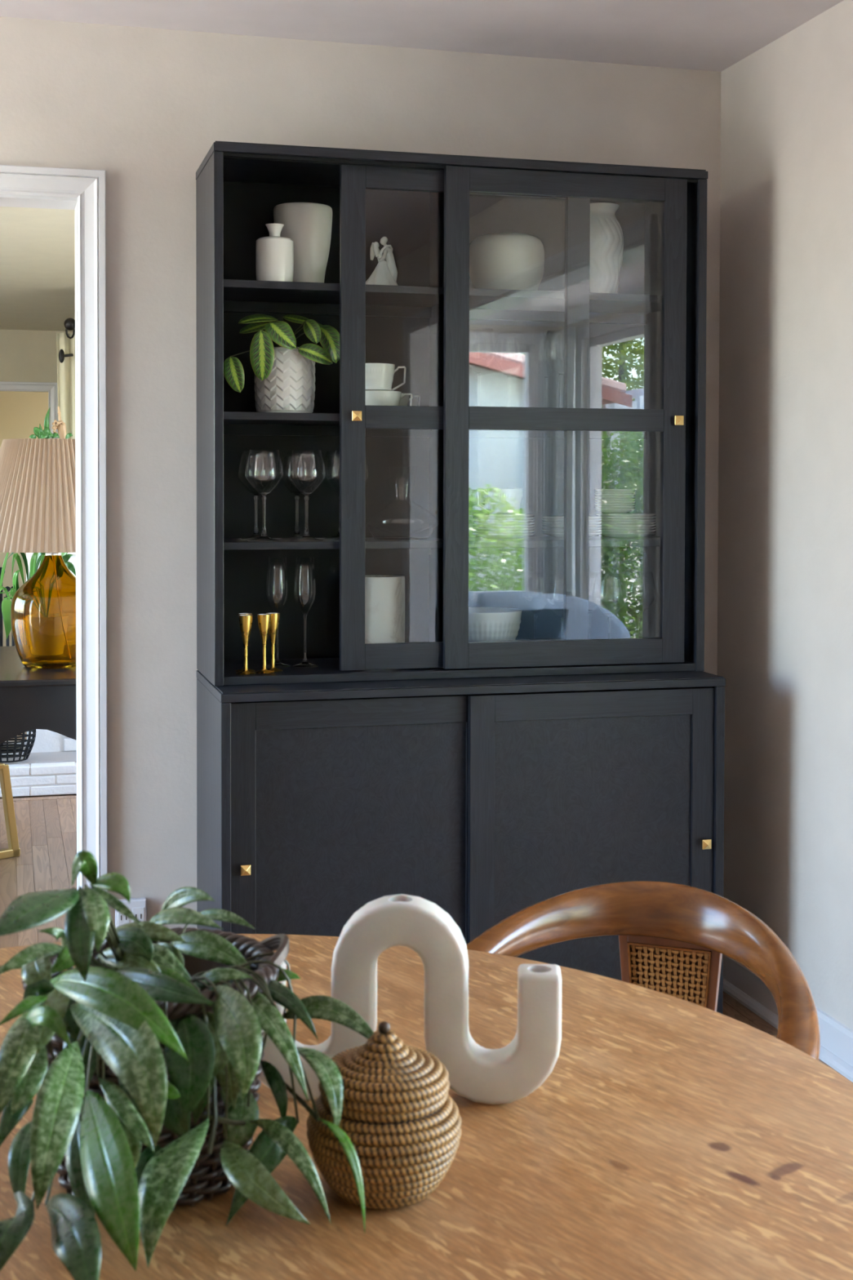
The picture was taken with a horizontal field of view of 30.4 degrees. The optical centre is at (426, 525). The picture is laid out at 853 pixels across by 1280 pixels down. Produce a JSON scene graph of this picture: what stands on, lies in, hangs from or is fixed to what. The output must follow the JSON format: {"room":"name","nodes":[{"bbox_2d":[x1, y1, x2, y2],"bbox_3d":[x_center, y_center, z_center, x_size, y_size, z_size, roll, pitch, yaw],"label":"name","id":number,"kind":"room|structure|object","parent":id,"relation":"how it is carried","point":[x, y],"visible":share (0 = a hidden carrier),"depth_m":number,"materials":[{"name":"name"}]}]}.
{"room":"dining room","nodes":[
{"label":"dining room","id":0,"kind":"room"},
{"bbox_2d":[0,391,48,646],"bbox_3d":[-3.738,-0.195,13.044,5.800,2.504,0.120,0,1,-15],"label":"wall","id":1,"kind":"structure","parent":0,"point":[20,412],"depth_m":13.06,"materials":[{"name":"beige paint"}]},
{"bbox_2d":[0,329,72,438],"bbox_3d":[-3.249,-0.149,11.209,5.800,2.504,0.120,0,1,-15],"label":"wall","id":2,"kind":"structure","parent":0,"point":[25,355],"depth_m":11.22,"materials":[{"name":"paint"}]},
{"bbox_2d":[0,381,57,438],"bbox_3d":[-3.165,0.018,11.161,1.059,2.092,0.023,0,1,-15],"label":"trim","id":3,"kind":"structure","parent":2,"relation":"attached to","point":[50,387],"depth_m":11.25,"materials":[{"name":"white wood"}]},
{"bbox_2d":[74,288,75,319],"bbox_3d":[-0.935,-0.114,9.125,2.163,2.464,0.100,0,1,-15],"label":"wall","id":4,"kind":"structure","parent":0,"point":[74,288],"depth_m":8.86,"materials":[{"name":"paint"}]},
{"bbox_2d":[56,318,75,439],"bbox_3d":[-1.760,-0.020,8.759,0.598,2.248,0.203,0,1,-17],"label":"curtain","id":5,"kind":"object","parent":4,"relation":"hanging from","point":[65,342],"visible":0.12,"depth_m":8.65,"materials":[{"name":"beige fabric"}]},
{"bbox_2d":[0,16,720,928],"bbox_3d":[-1.162,0.034,3.799,4.252,2.504,0.120,0,1,-15],"label":"wall","id":6,"kind":"structure","parent":0,"point":[145,108],"depth_m":3.88,"materials":[{"name":"paint"}]},
{"bbox_2d":[0,164,107,905],"bbox_3d":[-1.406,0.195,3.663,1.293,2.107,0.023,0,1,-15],"label":"trim","id":7,"kind":"structure","parent":6,"relation":"attached to","point":[89,186],"depth_m":3.81,"materials":[{"name":"white"}]},
{"bbox_2d":[115,897,146,928],"bbox_3d":[-0.729,0.975,3.862,0.076,0.110,0.024,0,1,-15],"label":"wall outlet","id":8,"kind":"object","parent":6,"relation":"attached to","point":[138,906],"visible":0.44,"depth_m":3.85,"materials":[{"name":"white plastic"}]},
{"bbox_2d":[117,908,129,927],"bbox_3d":[-0.744,0.974,3.849,0.028,0.070,0.004,0,1,-15],"label":"socket","id":9,"kind":"object","parent":8,"relation":"attached to","point":[122,919],"depth_m":3.85,"materials":[{"name":"white plastic"}]},
{"bbox_2d":[133,906,144,921],"bbox_3d":[-0.709,0.974,3.858,0.028,0.070,0.004,0,1,-15],"label":"socket","id":10,"kind":"object","parent":8,"relation":"attached to","point":[139,912],"depth_m":3.86,"materials":[{"name":"white plastic"}]},
{"bbox_2d":[0,0,843,331],"bbox_3d":[-0.704,-1.327,5.238,7.650,0.150,16.670,0,1,-15],"label":"ceiling","id":11,"kind":"structure","parent":0,"point":[708,35],"depth_m":3.84,"materials":[{"name":"paint"}]},
{"bbox_2d":[0,732,852,1083],"bbox_3d":[-1.276,1.231,5.444,6.630,0.050,16.100,0,1,-15],"label":"floor","id":12,"kind":"structure","parent":0,"point":[46,824],"depth_m":5.61,"materials":[{"name":"brown wood"}]},
{"bbox_2d":[0,762,20,859],"bbox_3d":[-1.829,0.982,5.655,0.560,0.435,0.455,-1,2,-44],"label":"stool","id":13,"kind":"object","parent":12,"relation":"on","point":[13,850],"visible":1,"depth_m":5.66,"materials":[{"name":"gold metal"}]},
{"bbox_2d":[0,645,76,743],"bbox_3d":[-1.701,0.835,5.227,2.000,0.750,1.080,0,1,-15],"label":"console table","id":14,"kind":"object","parent":12,"relation":"on","point":[31,699],"visible":0.12,"depth_m":4.83,"materials":[{"name":"black paint"}]},
{"bbox_2d":[0,438,75,668],"bbox_3d":[-1.231,0.090,5.169,0.539,0.746,0.539,0,1,-17],"label":"table lamp","id":15,"kind":"object","parent":14,"relation":"on","point":[37,484],"visible":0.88,"depth_m":5.00,"materials":[{"name":"orange glass"}]},
{"bbox_2d":[0,552,75,639],"bbox_3d":[-1.383,0.259,5.494,0.297,0.391,0.215,-1,2,-39],"label":"plant","id":16,"kind":"object","parent":14,"relation":"on","point":[36,557],"visible":0.41,"depth_m":5.42,"materials":[{"name":"green plant"}]},
{"bbox_2d":[0,552,76,797],"bbox_3d":[-1.916,0.414,7.095,1.750,1.500,0.722,0,1,-15],"label":"fireplace","id":17,"kind":"object","parent":12,"relation":"on","point":[50,768],"visible":0.06,"depth_m":6.84,"materials":[{"name":"white brick"}]},
{"bbox_2d":[0,567,19,751],"bbox_3d":[-1.945,0.608,7.165,0.180,0.840,0.180,0,1,-15],"label":"plant","id":18,"kind":"object","parent":17,"relation":"on","point":[7,588],"visible":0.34,"depth_m":7.15,"materials":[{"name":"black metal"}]},
{"bbox_2d":[0,728,35,762],"bbox_3d":[-1.848,0.960,6.910,0.247,0.139,0.247,0,1,-15],"label":"wire basket","id":19,"kind":"object","parent":17,"relation":"on","point":[27,751],"visible":0.8,"depth_m":6.86,"materials":[{"name":"black metal"}]},
{"bbox_2d":[28,408,72,438],"bbox_3d":[-1.730,-0.442,7.214,0.196,0.207,0.112,0,1,-15],"label":"mantel plant","id":20,"kind":"object","parent":17,"relation":"on","point":[39,433],"visible":0.8,"depth_m":7.16,"materials":[{"name":"green plant"}]},
{"bbox_2d":[51,406,66,438],"bbox_3d":[-1.691,-0.445,7.224,0.072,0.213,0.067,0,1,-15],"label":"mannequin hand","id":21,"kind":"object","parent":17,"relation":"on","point":[60,425],"visible":0.88,"depth_m":7.21},
{"bbox_2d":[0,933,852,1279],"bbox_3d":[-0.247,0.930,1.391,1.395,0.748,1.395,0,1,-15],"label":"dining table","id":22,"kind":"object","parent":12,"relation":"on","point":[666,1137],"visible":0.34,"depth_m":1.36,"materials":[{"name":"brown wood"}]},
{"bbox_2d":[0,850,373,1279],"bbox_3d":[-0.185,0.405,1.257,0.325,0.304,0.404,0,1,-15],"label":"plant","id":23,"kind":"object","parent":22,"relation":"on","point":[141,1060],"visible":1,"depth_m":1.19,"materials":[{"name":"green plant"}]},
{"bbox_2d":[306,1021,462,1208],"bbox_3d":[-0.035,0.486,1.313,0.130,0.143,0.130,0,1,13],"label":"lidded basket","id":24,"kind":"object","parent":22,"relation":"on","point":[400,1118],"visible":0.94,"depth_m":1.27,"materials":[{"name":"brown wicker"}]},
{"bbox_2d":[257,893,561,1104],"bbox_3d":[-0.025,0.456,1.516,0.310,0.193,0.042,0,1,3],"label":"candle holder","id":25,"kind":"object","parent":22,"relation":"on","point":[508,1073],"visible":0.72,"depth_m":1.49,"materials":[{"name":"white ceramic"}]},
{"bbox_2d":[196,670,725,1013],"bbox_3d":[0.073,0.803,3.833,1.210,0.888,0.480,0,1,-15],"label":"base cabinet","id":26,"kind":"object","parent":12,"relation":"on","point":[485,801],"visible":0.67,"depth_m":3.64,"materials":[{"name":"black wood"}]},
{"bbox_2d":[195,141,707,686],"bbox_3d":[0.061,-0.258,3.862,1.210,1.233,0.368,0,1,-15],"label":"upper cabinet","id":27,"kind":"object","parent":26,"relation":"on","point":[633,413],"visible":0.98,"depth_m":3.89,"materials":[{"name":"black wood"}]},
{"bbox_2d":[235,613,255,671],"bbox_3d":[-0.425,0.273,3.675,0.047,0.135,0.047,0,1,-15],"label":"goblet","id":28,"kind":"object","parent":27,"relation":"on","point":[242,668],"visible":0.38,"depth_m":3.67,"materials":[{"name":"gold metal"}]},
{"bbox_2d":[235,614,256,674],"bbox_3d":[-0.418,0.274,3.628,0.047,0.135,0.047,0,1,-15],"label":"goblet","id":29,"kind":"object","parent":27,"relation":"on","point":[245,620],"visible":1,"depth_m":3.62,"materials":[{"name":"gold metal"}]},
{"bbox_2d":[237,450,275,539],"bbox_3d":[-0.413,-0.074,3.804,0.091,0.214,0.091,0,1,-10],"label":"wine glass","id":30,"kind":"object","parent":27,"relation":"on","point":[255,535],"visible":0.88,"depth_m":3.80,"materials":[{"name":"clear glass"}]},
{"bbox_2d":[244,449,283,541],"bbox_3d":[-0.383,-0.072,3.698,0.091,0.214,0.091,1,2,45],"label":"wine glass","id":31,"kind":"object","parent":27,"relation":"on","point":[264,537],"visible":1,"depth_m":3.69,"materials":[{"name":"clear glass"}]},
{"bbox_2d":[254,613,274,673],"bbox_3d":[-0.378,0.274,3.649,0.047,0.135,0.047,0,1,-15],"label":"goblet","id":32,"kind":"object","parent":27,"relation":"on","point":[264,620],"visible":1,"depth_m":3.64,"materials":[{"name":"gold metal"}]},
{"bbox_2d":[255,223,293,281],"bbox_3d":[-0.359,-0.642,3.711,0.089,0.141,0.089,0,1,-15],"label":"bottle vase","id":33,"kind":"object","parent":27,"relation":"on","point":[274,253],"visible":0.93,"depth_m":3.67,"materials":[{"name":"white ceramic"}]},
{"bbox_2d":[266,613,283,671],"bbox_3d":[-0.361,0.273,3.685,0.047,0.135,0.047,0,1,-15],"label":"goblet","id":34,"kind":"object","parent":27,"relation":"on","point":[275,617],"visible":0.87,"depth_m":3.68,"materials":[{"name":"gold metal"}]},
{"bbox_2d":[266,557,290,667],"bbox_3d":[-0.359,0.207,3.779,0.062,0.263,0.062,-1,2,-27],"label":"champagne flute","id":35,"kind":"object","parent":27,"relation":"on","point":[277,664],"visible":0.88,"depth_m":3.78,"materials":[{"name":"clear glass"}]},
{"bbox_2d":[223,314,339,413],"bbox_3d":[-0.350,-0.389,3.740,0.290,0.244,0.198,0,1,-15],"label":"plant","id":36,"kind":"object","parent":27,"relation":"on","point":[284,378],"visible":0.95,"depth_m":3.70,"materials":[{"name":"green plant"}]},
{"bbox_2d":[223,411,339,425],"bbox_3d":[-0.235,-0.259,3.823,0.574,0.018,0.269,0,1,-15],"label":"shelf","id":37,"kind":"object","parent":27,"relation":"attached to","point":[230,418],"depth_m":3.68,"materials":[{"name":"black wood"}]},
{"bbox_2d":[278,451,315,539],"bbox_3d":[-0.316,-0.075,3.830,0.091,0.214,0.091,1,1,20],"label":"wine glass","id":38,"kind":"object","parent":27,"relation":"on","point":[296,535],"visible":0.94,"depth_m":3.83,"materials":[{"name":"clear glass"}]},
{"bbox_2d":[273,202,332,282],"bbox_3d":[-0.302,-0.676,3.829,0.143,0.204,0.143,0,1,-6],"label":"vase","id":39,"kind":"object","parent":27,"relation":"on","point":[308,225],"visible":0.73,"depth_m":3.77,"materials":[{"name":"white ceramic"}]},
{"bbox_2d":[292,557,318,667],"bbox_3d":[-0.293,0.207,3.781,0.062,0.263,0.062,-1,2,-28],"label":"champagne flute","id":40,"kind":"object","parent":27,"relation":"on","point":[304,664],"visible":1,"depth_m":3.78,"materials":[{"name":"clear glass"}]},
{"bbox_2d":[287,449,325,541],"bbox_3d":[-0.285,-0.072,3.724,0.091,0.214,0.091,0,1,9],"label":"wine glass","id":41,"kind":"object","parent":27,"relation":"on","point":[306,537],"visible":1,"depth_m":3.72,"materials":[{"name":"clear glass"}]},
{"bbox_2d":[322,451,339,539],"bbox_3d":[-0.212,-0.075,3.858,0.091,0.214,0.091,1,2,34],"label":"wine glass","id":42,"kind":"object","parent":27,"relation":"on","point":[337,536],"visible":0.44,"depth_m":3.85,"materials":[{"name":"clear glass"}]},
{"bbox_2d":[223,537,443,550],"bbox_3d":[-0.236,0.043,3.830,0.574,0.018,0.269,0,1,-15],"label":"shelf","id":43,"kind":"object","parent":27,"relation":"attached to","point":[229,543],"depth_m":3.72,"materials":[{"name":"black wood"}]},
{"bbox_2d":[223,279,444,306],"bbox_3d":[-0.234,-0.564,3.815,0.574,0.018,0.269,0,1,-15],"label":"shelf","id":44,"kind":"object","parent":27,"relation":"attached to","point":[237,293],"depth_m":3.76,"materials":[{"name":"black wood"}]},
{"bbox_2d":[330,450,368,540],"bbox_3d":[-0.184,-0.073,3.752,0.091,0.214,0.091,1,2,34],"label":"wine glass","id":45,"kind":"object","parent":27,"relation":"on","point":[335,451],"visible":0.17,"depth_m":3.75,"materials":[{"name":"clear glass"}]},
{"bbox_2d":[365,236,398,285],"bbox_3d":[-0.113,-0.640,3.826,0.109,0.132,0.085,0,1,-15],"label":"figurine","id":46,"kind":"object","parent":27,"relation":"on","point":[385,273],"visible":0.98,"depth_m":3.81,"materials":[{"name":"white ceramic"}]},
{"bbox_2d":[364,574,404,643],"bbox_3d":[-0.110,0.231,3.867,0.114,0.214,0.114,0,1,-15],"label":"vase","id":47,"kind":"object","parent":27,"relation":"on","point":[384,594],"visible":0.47,"depth_m":3.81,"materials":[{"name":"white ceramic"}]},
{"bbox_2d":[365,390,412,405],"bbox_3d":[-0.118,-0.296,3.787,0.128,0.055,0.121,1,2,27],"label":"cup","id":48,"kind":"object","parent":27,"relation":"on","point":[373,397],"visible":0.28,"depth_m":3.73,"materials":[{"name":"white ceramic"}]},
{"bbox_2d":[365,363,406,391],"bbox_3d":[-0.120,-0.357,3.783,0.113,0.064,0.100,1,2,23],"label":"cup","id":49,"kind":"object","parent":48,"relation":"on","point":[379,376],"visible":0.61,"depth_m":3.75,"materials":[{"name":"white ceramic"}]},
{"bbox_2d":[364,467,439,539],"bbox_3d":[-0.062,-0.057,3.873,0.191,0.178,0.191,0,1,-15],"label":"decanter","id":50,"kind":"object","parent":27,"relation":"on","point":[415,468],"visible":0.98,"depth_m":3.86,"materials":[{"name":"clear glass"}]},
{"bbox_2d":[399,393,420,405],"bbox_3d":[-0.103,-0.299,3.904,0.124,0.057,0.131,1,2,33],"label":"cup","id":51,"kind":"object","parent":27,"relation":"on","point":[405,400],"visible":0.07,"depth_m":3.88,"materials":[{"name":"white ceramic"}]},
{"bbox_2d":[399,393,409,405],"bbox_3d":[-0.104,-0.299,3.902,0.125,0.057,0.124,0,1,-15],"label":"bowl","id":52,"kind":"object","parent":51,"relation":"on","point":[405,400],"depth_m":3.87,"materials":[{"name":"white"}]},
{"bbox_2d":[472,328,497,406],"bbox_3d":[0.130,-0.377,3.864,0.091,0.214,0.091,-1,2,-40],"label":"wine glass","id":53,"kind":"object","parent":27,"relation":"on","point":[478,371],"visible":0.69,"depth_m":3.86,"materials":[{"name":"clear glass"}]},
{"bbox_2d":[468,606,522,640],"bbox_3d":[0.142,0.273,3.909,0.191,0.128,0.191,-1,2,-30],"label":"bowl","id":54,"kind":"object","parent":27,"relation":"on","point":[485,623],"visible":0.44,"depth_m":3.83,"materials":[{"name":"white ceramic"}]},
{"bbox_2d":[472,532,534,538],"bbox_3d":[0.193,0.025,3.922,0.155,0.013,0.155,0,1,-15],"label":"plate","id":55,"kind":"object","parent":27,"relation":"on","point":[485,535],"visible":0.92,"depth_m":3.87,"materials":[{"name":"white ceramic"}]},
{"bbox_2d":[473,529,534,533],"bbox_3d":[0.193,0.018,3.922,0.155,0.013,0.155,0,1,-15],"label":"plate","id":56,"kind":"object","parent":55,"relation":"on","point":[474,531],"visible":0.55,"depth_m":3.86,"materials":[{"name":"white ceramic"}]},
{"bbox_2d":[473,527,534,531],"bbox_3d":[0.193,0.011,3.921,0.155,0.013,0.155,0,1,-15],"label":"plate","id":57,"kind":"object","parent":56,"relation":"on","point":[474,528],"visible":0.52,"depth_m":3.86,"materials":[{"name":"white ceramic"}]},
{"bbox_2d":[472,524,534,528],"bbox_3d":[0.193,0.004,3.921,0.155,0.013,0.155,0,1,-15],"label":"plate","id":58,"kind":"object","parent":57,"relation":"on","point":[475,526],"visible":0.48,"depth_m":3.86,"materials":[{"name":"white ceramic"}]},
{"bbox_2d":[473,521,534,525],"bbox_3d":[0.193,-0.003,3.921,0.155,0.013,0.155,0,1,-15],"label":"plate","id":59,"kind":"object","parent":58,"relation":"on","point":[474,522],"visible":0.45,"depth_m":3.86,"materials":[{"name":"white ceramic"}]},
{"bbox_2d":[473,519,534,523],"bbox_3d":[0.193,-0.009,3.921,0.155,0.013,0.155,0,1,-15],"label":"plate","id":60,"kind":"object","parent":59,"relation":"on","point":[474,520],"visible":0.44,"depth_m":3.86,"materials":[{"name":"white ceramic"}]},
{"bbox_2d":[472,516,534,519],"bbox_3d":[0.193,-0.016,3.921,0.155,0.013,0.155,0,1,-15],"label":"plate","id":61,"kind":"object","parent":60,"relation":"on","point":[475,517],"visible":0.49,"depth_m":3.86,"materials":[{"name":"white ceramic"}]},
{"bbox_2d":[473,513,534,517],"bbox_3d":[0.193,-0.023,3.921,0.155,0.013,0.155,0,1,-15],"label":"plate","id":62,"kind":"object","parent":61,"relation":"on","point":[486,515],"visible":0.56,"depth_m":3.86,"materials":[{"name":"white ceramic"}]},
{"bbox_2d":[476,488,523,513],"bbox_3d":[0.189,-0.062,3.923,0.105,0.061,0.090,1,1,21],"label":"cup","id":63,"kind":"object","parent":62,"relation":"on","point":[500,500],"visible":1,"depth_m":3.89,"materials":[{"name":"white ceramic"}]},
{"bbox_2d":[469,232,544,290],"bbox_3d":[0.200,-0.650,3.928,0.191,0.150,0.191,0,1,-18],"label":"vase","id":64,"kind":"object","parent":27,"relation":"on","point":[500,260],"visible":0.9,"depth_m":3.85,"materials":[{"name":"white ceramic"}]},
{"bbox_2d":[492,334,527,407],"bbox_3d":[0.211,-0.380,3.989,0.091,0.214,0.091,1,2,32],"label":"wine glass","id":65,"kind":"object","parent":27,"relation":"on","point":[509,375],"visible":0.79,"depth_m":3.99,"materials":[{"name":"clear glass"}]},
{"bbox_2d":[517,572,553,639],"bbox_3d":[0.280,0.227,4.033,0.091,0.214,0.091,0,1,-16],"label":"wine glass","id":66,"kind":"object","parent":27,"relation":"on","point":[535,612],"visible":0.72,"depth_m":4.03,"materials":[{"name":"clear glass"}]},
{"bbox_2d":[528,335,564,407],"bbox_3d":[0.308,-0.380,4.015,0.091,0.214,0.091,1,2,31],"label":"wine glass","id":67,"kind":"object","parent":27,"relation":"on","point":[546,376],"visible":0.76,"depth_m":4.01,"materials":[{"name":"clear glass"}]},
{"bbox_2d":[542,330,564,408],"bbox_3d":[0.335,-0.377,3.903,0.091,0.214,0.091,1,1,20],"label":"wine glass","id":68,"kind":"object","parent":27,"relation":"on","point":[560,376],"visible":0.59,"depth_m":3.90,"materials":[{"name":"clear glass"}]},
{"bbox_2d":[544,573,563,638],"bbox_3d":[0.341,0.229,3.925,0.091,0.214,0.091,0,1,4],"label":"wine glass","id":69,"kind":"object","parent":27,"relation":"on","point":[561,615],"visible":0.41,"depth_m":3.92,"materials":[{"name":"clear glass"}]},
{"bbox_2d":[468,536,660,547],"bbox_3d":[0.336,0.040,3.983,0.574,0.018,0.269,0,1,-15],"label":"shelf","id":70,"kind":"object","parent":27,"relation":"attached to","point":[473,541],"depth_m":3.87,"materials":[{"name":"black wood"}]},
{"bbox_2d":[469,288,662,314],"bbox_3d":[0.338,-0.567,3.968,0.574,0.018,0.269,0,1,-15],"label":"shelf","id":71,"kind":"object","parent":27,"relation":"attached to","point":[482,301],"depth_m":3.92,"materials":[{"name":"black wood"}]},
{"bbox_2d":[542,531,601,537],"bbox_3d":[0.373,0.023,4.011,0.155,0.013,0.155,0,1,-15],"label":"plate","id":72,"kind":"object","parent":27,"relation":"on","point":[554,535],"visible":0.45,"depth_m":3.97,"materials":[{"name":"white ceramic"}]},
{"bbox_2d":[542,528,601,533],"bbox_3d":[0.373,0.016,4.011,0.155,0.013,0.155,0,1,-15],"label":"plate","id":73,"kind":"object","parent":72,"relation":"on","point":[543,530],"visible":0.33,"depth_m":3.96,"materials":[{"name":"white ceramic"}]},
{"bbox_2d":[542,526,601,530],"bbox_3d":[0.373,0.009,4.011,0.155,0.013,0.155,0,1,-15],"label":"plate","id":74,"kind":"object","parent":73,"relation":"on","point":[544,527],"visible":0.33,"depth_m":3.96,"materials":[{"name":"white ceramic"}]},
{"bbox_2d":[542,524,602,527],"bbox_3d":[0.373,0.002,4.011,0.155,0.013,0.155,0,1,-15],"label":"plate","id":75,"kind":"object","parent":74,"relation":"on","point":[544,525],"visible":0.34,"depth_m":3.96,"materials":[{"name":"white ceramic"}]},
{"bbox_2d":[542,520,601,524],"bbox_3d":[0.373,-0.004,4.011,0.155,0.013,0.155,0,1,-15],"label":"plate","id":76,"kind":"object","parent":75,"relation":"on","point":[545,522],"visible":0.37,"depth_m":3.96,"materials":[{"name":"white ceramic"}]},
{"bbox_2d":[542,518,601,522],"bbox_3d":[0.373,-0.011,4.010,0.155,0.013,0.155,0,1,-15],"label":"plate","id":77,"kind":"object","parent":76,"relation":"on","point":[543,519],"visible":0.35,"depth_m":3.96,"materials":[{"name":"white ceramic"}]},
{"bbox_2d":[542,515,601,519],"bbox_3d":[0.373,-0.018,4.010,0.155,0.013,0.155,0,1,-15],"label":"plate","id":78,"kind":"object","parent":77,"relation":"on","point":[544,517],"visible":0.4,"depth_m":3.96,"materials":[{"name":"white ceramic"}]},
{"bbox_2d":[587,571,607,639],"bbox_3d":[0.424,0.226,4.071,0.091,0.214,0.091,1,2,24],"label":"wine glass","id":79,"kind":"object","parent":27,"relation":"on","point":[590,611],"visible":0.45,"depth_m":4.07,"materials":[{"name":"clear glass"}]},
{"bbox_2d":[589,202,623,293],"bbox_3d":[0.442,-0.695,3.991,0.120,0.237,0.119,0,1,-10],"label":"vase","id":80,"kind":"object","parent":27,"relation":"on","point":[606,237],"visible":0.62,"depth_m":3.94,"materials":[{"name":"white ceramic"}]},
{"bbox_2d":[591,573,627,639],"bbox_3d":[0.461,0.229,3.947,0.091,0.214,0.091,-1,2,-41],"label":"wine glass","id":81,"kind":"object","parent":27,"relation":"on","point":[609,619],"visible":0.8,"depth_m":3.94,"materials":[{"name":"clear glass"}]},
{"bbox_2d":[596,532,656,537],"bbox_3d":[0.511,0.023,4.027,0.155,0.013,0.155,0,1,-15],"label":"plate","id":82,"kind":"object","parent":27,"relation":"on","point":[608,535],"visible":0.85,"depth_m":3.97,"materials":[{"name":"white ceramic"}]},
{"bbox_2d":[600,528,656,533],"bbox_3d":[0.512,0.016,4.027,0.155,0.013,0.155,0,1,-15],"label":"plate","id":83,"kind":"object","parent":82,"relation":"on","point":[652,530],"visible":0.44,"depth_m":3.96,"materials":[{"name":"white ceramic"}]},
{"bbox_2d":[600,526,655,530],"bbox_3d":[0.512,0.009,4.027,0.155,0.013,0.155,0,1,-15],"label":"plate","id":84,"kind":"object","parent":83,"relation":"on","point":[651,527],"visible":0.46,"depth_m":3.96,"materials":[{"name":"white ceramic"}]},
{"bbox_2d":[597,524,655,527],"bbox_3d":[0.512,0.002,4.027,0.155,0.013,0.155,0,1,-15],"label":"plate","id":85,"kind":"object","parent":84,"relation":"on","point":[651,525],"visible":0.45,"depth_m":3.96,"materials":[{"name":"white ceramic"}]},
{"bbox_2d":[596,521,656,524],"bbox_3d":[0.512,-0.004,4.027,0.155,0.013,0.155,0,1,-15],"label":"plate","id":86,"kind":"object","parent":85,"relation":"on","point":[602,522],"visible":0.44,"depth_m":3.96,"materials":[{"name":"white ceramic"}]},
{"bbox_2d":[599,518,656,522],"bbox_3d":[0.512,-0.011,4.027,0.155,0.013,0.155,0,1,-15],"label":"plate","id":87,"kind":"object","parent":86,"relation":"on","point":[602,520],"visible":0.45,"depth_m":3.96,"materials":[{"name":"white ceramic"}]},
{"bbox_2d":[595,515,655,519],"bbox_3d":[0.512,-0.018,4.026,0.155,0.013,0.155,0,1,-15],"label":"plate","id":88,"kind":"object","parent":87,"relation":"on","point":[651,517],"visible":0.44,"depth_m":3.96,"materials":[{"name":"white ceramic"}]},
{"bbox_2d":[595,513,655,516],"bbox_3d":[0.512,-0.025,4.026,0.155,0.013,0.155,0,1,-15],"label":"plate","id":89,"kind":"object","parent":88,"relation":"on","point":[597,514],"visible":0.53,"depth_m":3.97,"materials":[{"name":"white ceramic"}]},
{"bbox_2d":[594,508,635,512],"bbox_3d":[0.483,-0.039,4.018,0.104,0.011,0.104,0,1,-15],"label":"plate","id":90,"kind":"object","parent":89,"relation":"on","point":[603,510],"visible":0.95,"depth_m":3.98,"materials":[{"name":"white ceramic"}]},
{"bbox_2d":[594,506,635,508],"bbox_3d":[0.483,-0.045,4.018,0.104,0.011,0.104,0,1,-15],"label":"plate","id":91,"kind":"object","parent":90,"relation":"on","point":[597,507],"visible":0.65,"depth_m":3.98,"materials":[{"name":"white ceramic"}]},
{"bbox_2d":[594,503,635,506],"bbox_3d":[0.483,-0.051,4.018,0.104,0.011,0.104,0,1,-15],"label":"plate","id":92,"kind":"object","parent":91,"relation":"on","point":[597,504],"visible":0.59,"depth_m":3.98,"materials":[{"name":"white ceramic"}]},
{"bbox_2d":[594,501,635,503],"bbox_3d":[0.483,-0.058,4.018,0.104,0.011,0.104,0,1,-15],"label":"plate","id":93,"kind":"object","parent":92,"relation":"on","point":[597,502],"visible":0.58,"depth_m":3.98,"materials":[{"name":"white ceramic"}]},
{"bbox_2d":[594,498,635,501],"bbox_3d":[0.483,-0.064,4.018,0.104,0.011,0.104,0,1,-15],"label":"plate","id":94,"kind":"object","parent":93,"relation":"on","point":[597,500],"visible":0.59,"depth_m":3.98,"materials":[{"name":"white ceramic"}]},
{"bbox_2d":[594,496,635,498],"bbox_3d":[0.483,-0.070,4.017,0.104,0.011,0.104,0,1,-15],"label":"plate","id":95,"kind":"object","parent":94,"relation":"on","point":[597,497],"visible":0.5,"depth_m":3.98,"materials":[{"name":"white ceramic"}]},
{"bbox_2d":[594,493,635,496],"bbox_3d":[0.483,-0.076,4.017,0.104,0.011,0.104,0,1,-15],"label":"plate","id":96,"kind":"object","parent":95,"relation":"on","point":[597,495],"visible":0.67,"depth_m":3.97,"materials":[{"name":"white ceramic"}]},
{"bbox_2d":[594,491,635,493],"bbox_3d":[0.483,-0.083,4.017,0.104,0.011,0.104,0,1,-15],"label":"plate","id":97,"kind":"object","parent":96,"relation":"on","point":[597,492],"visible":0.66,"depth_m":3.97,"materials":[{"name":"white ceramic"}]},
{"bbox_2d":[594,488,635,491],"bbox_3d":[0.483,-0.089,4.017,0.104,0.011,0.104,0,1,-15],"label":"plate","id":98,"kind":"object","parent":97,"relation":"on","point":[597,490],"visible":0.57,"depth_m":3.97,"materials":[{"name":"white ceramic"}]},
{"bbox_2d":[621,572,656,638],"bbox_3d":[0.548,0.227,4.053,0.091,0.214,0.091,0,1,6],"label":"wine glass","id":99,"kind":"object","parent":27,"relation":"on","point":[638,612],"visible":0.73,"depth_m":4.05,"materials":[{"name":"clear glass"}]},
{"bbox_2d":[466,880,820,1060],"bbox_3d":[0.267,0.914,2.095,0.522,0.752,0.560,1,1,21],"label":"dining chair","id":100,"kind":"object","parent":12,"relation":"on","point":[673,938],"visible":0.29,"depth_m":2.29,"materials":[{"name":"brown wood"}]},
{"bbox_2d":[717,0,852,1030],"bbox_3d":[1.533,0.089,1.713,0.120,2.504,5.300,0,1,-15],"label":"wall","id":101,"kind":"structure","parent":0,"point":[785,554],"depth_m":3.86,"materials":[{"name":"paint"}]},
{"bbox_2d":[723,954,852,1082],"bbox_3d":[0.917,1.201,3.758,0.026,0.100,1.085,0,1,-15],"label":"baseboard","id":102,"kind":"structure","parent":101,"relation":"attached to","point":[836,1050],"depth_m":3.93,"materials":[{"name":"white"}]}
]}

